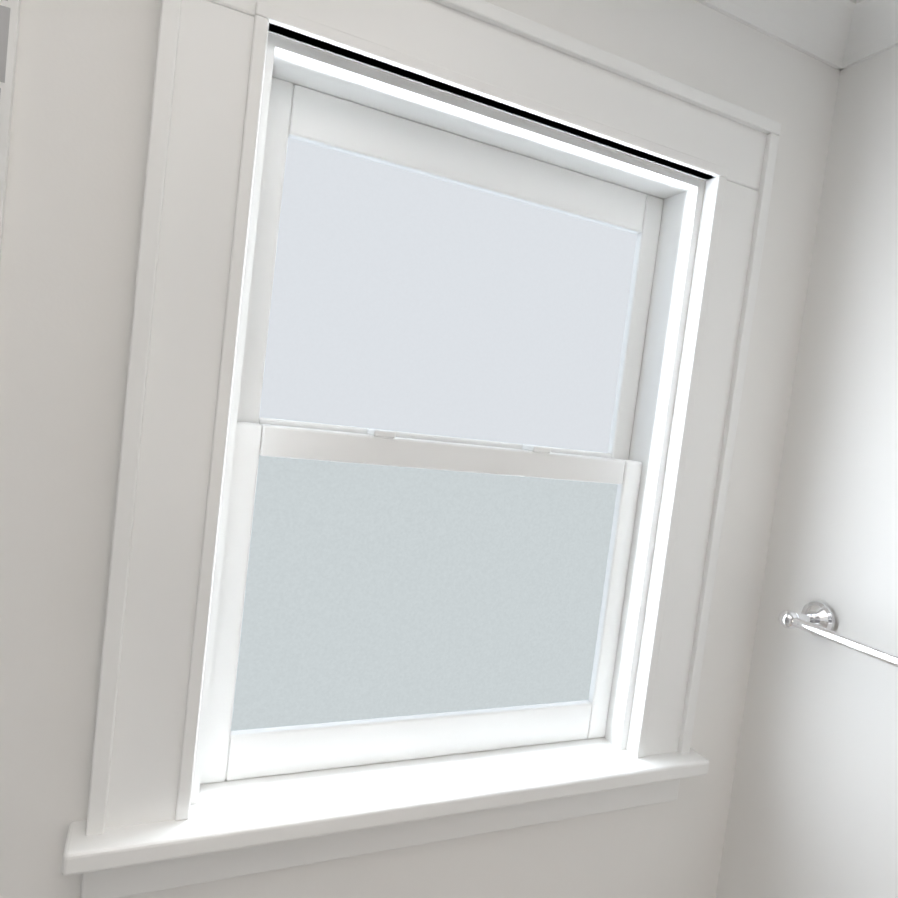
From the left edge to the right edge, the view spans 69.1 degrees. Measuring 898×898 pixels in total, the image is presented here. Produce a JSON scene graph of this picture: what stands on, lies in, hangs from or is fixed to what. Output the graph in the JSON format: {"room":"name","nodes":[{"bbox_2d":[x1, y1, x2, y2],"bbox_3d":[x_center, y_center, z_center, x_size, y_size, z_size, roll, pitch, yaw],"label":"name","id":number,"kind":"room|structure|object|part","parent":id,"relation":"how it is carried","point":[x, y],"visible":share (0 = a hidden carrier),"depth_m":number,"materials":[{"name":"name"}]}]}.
{"room":"bathroom","nodes":[
{"label":"bathroom","id":0,"kind":"room"},
{"bbox_2d":[0,0,839,897],"bbox_3d":[-0.378,0.441,0.806,1.860,2.440,0.140,5,4,-24],"label":"wall","id":1,"kind":"structure","parent":0,"point":[78,152],"depth_m":0.70,"materials":[{"name":"white paint"}]},
{"bbox_2d":[0,0,10,135],"bbox_3d":[-0.849,0.358,0.509,0.747,1.925,0.008,5,4,-24],"label":"wall tile","id":2,"kind":"structure","parent":1,"relation":"attached to","point":[5,6],"depth_m":0.61,"materials":[{"name":"white tile"}]},
{"bbox_2d":[0,0,20,260],"bbox_3d":[-0.506,0.389,0.662,0.006,1.929,0.009,5,4,-24],"label":"door frame","id":3,"kind":"structure","parent":1,"relation":"attached to","point":[13,33],"depth_m":0.62,"materials":[{"name":"white paint"}]},
{"bbox_2d":[61,0,780,897],"bbox_3d":[0.026,-0.004,0.897,0.882,1.067,0.185,5,4,-24],"label":"window","id":4,"kind":"structure","parent":1,"relation":"in","point":[407,300],"depth_m":0.87,"materials":[{"name":"white paint"}]},
{"bbox_3d":[0.011,0.007,0.928,0.618,0.867,0.069,5,4,-24],"label":"window sash","id":5,"kind":"part","parent":4,"relation":"part of","materials":[{"name":"white wood"}]},
{"bbox_2d":[695,0,858,61],"bbox_3d":[-0.198,-0.724,0.650,1.740,0.070,0.050,5,4,-24],"label":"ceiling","id":6,"kind":"structure","parent":1,"relation":"attached to","point":[839,35],"depth_m":0.99,"materials":[{"name":"white paint"}]},
{"bbox_2d":[716,45,897,897],"bbox_3d":[1.073,0.667,-0.070,0.100,2.440,2.940,5,4,-24],"label":"wall","id":7,"kind":"structure","parent":0,"point":[813,810],"depth_m":1.00,"materials":[{"name":"white paint"}]},
{"bbox_2d":[779,601,897,667],"bbox_3d":[0.651,0.288,0.719,0.081,0.052,0.642,5,4,-24],"label":"towel rail","id":8,"kind":"object","parent":7,"relation":"attached to","point":[816,618],"visible":1,"depth_m":0.95,"materials":[{"name":"silver metal"}]},
{"bbox_2d":[823,0,897,70],"bbox_3d":[1.154,-0.512,-0.187,0.050,0.070,2.700,5,4,-24],"label":"crown molding","id":9,"kind":"structure","parent":7,"relation":"attached to","point":[876,21],"depth_m":0.99,"materials":[{"name":"white paint"}]}
]}

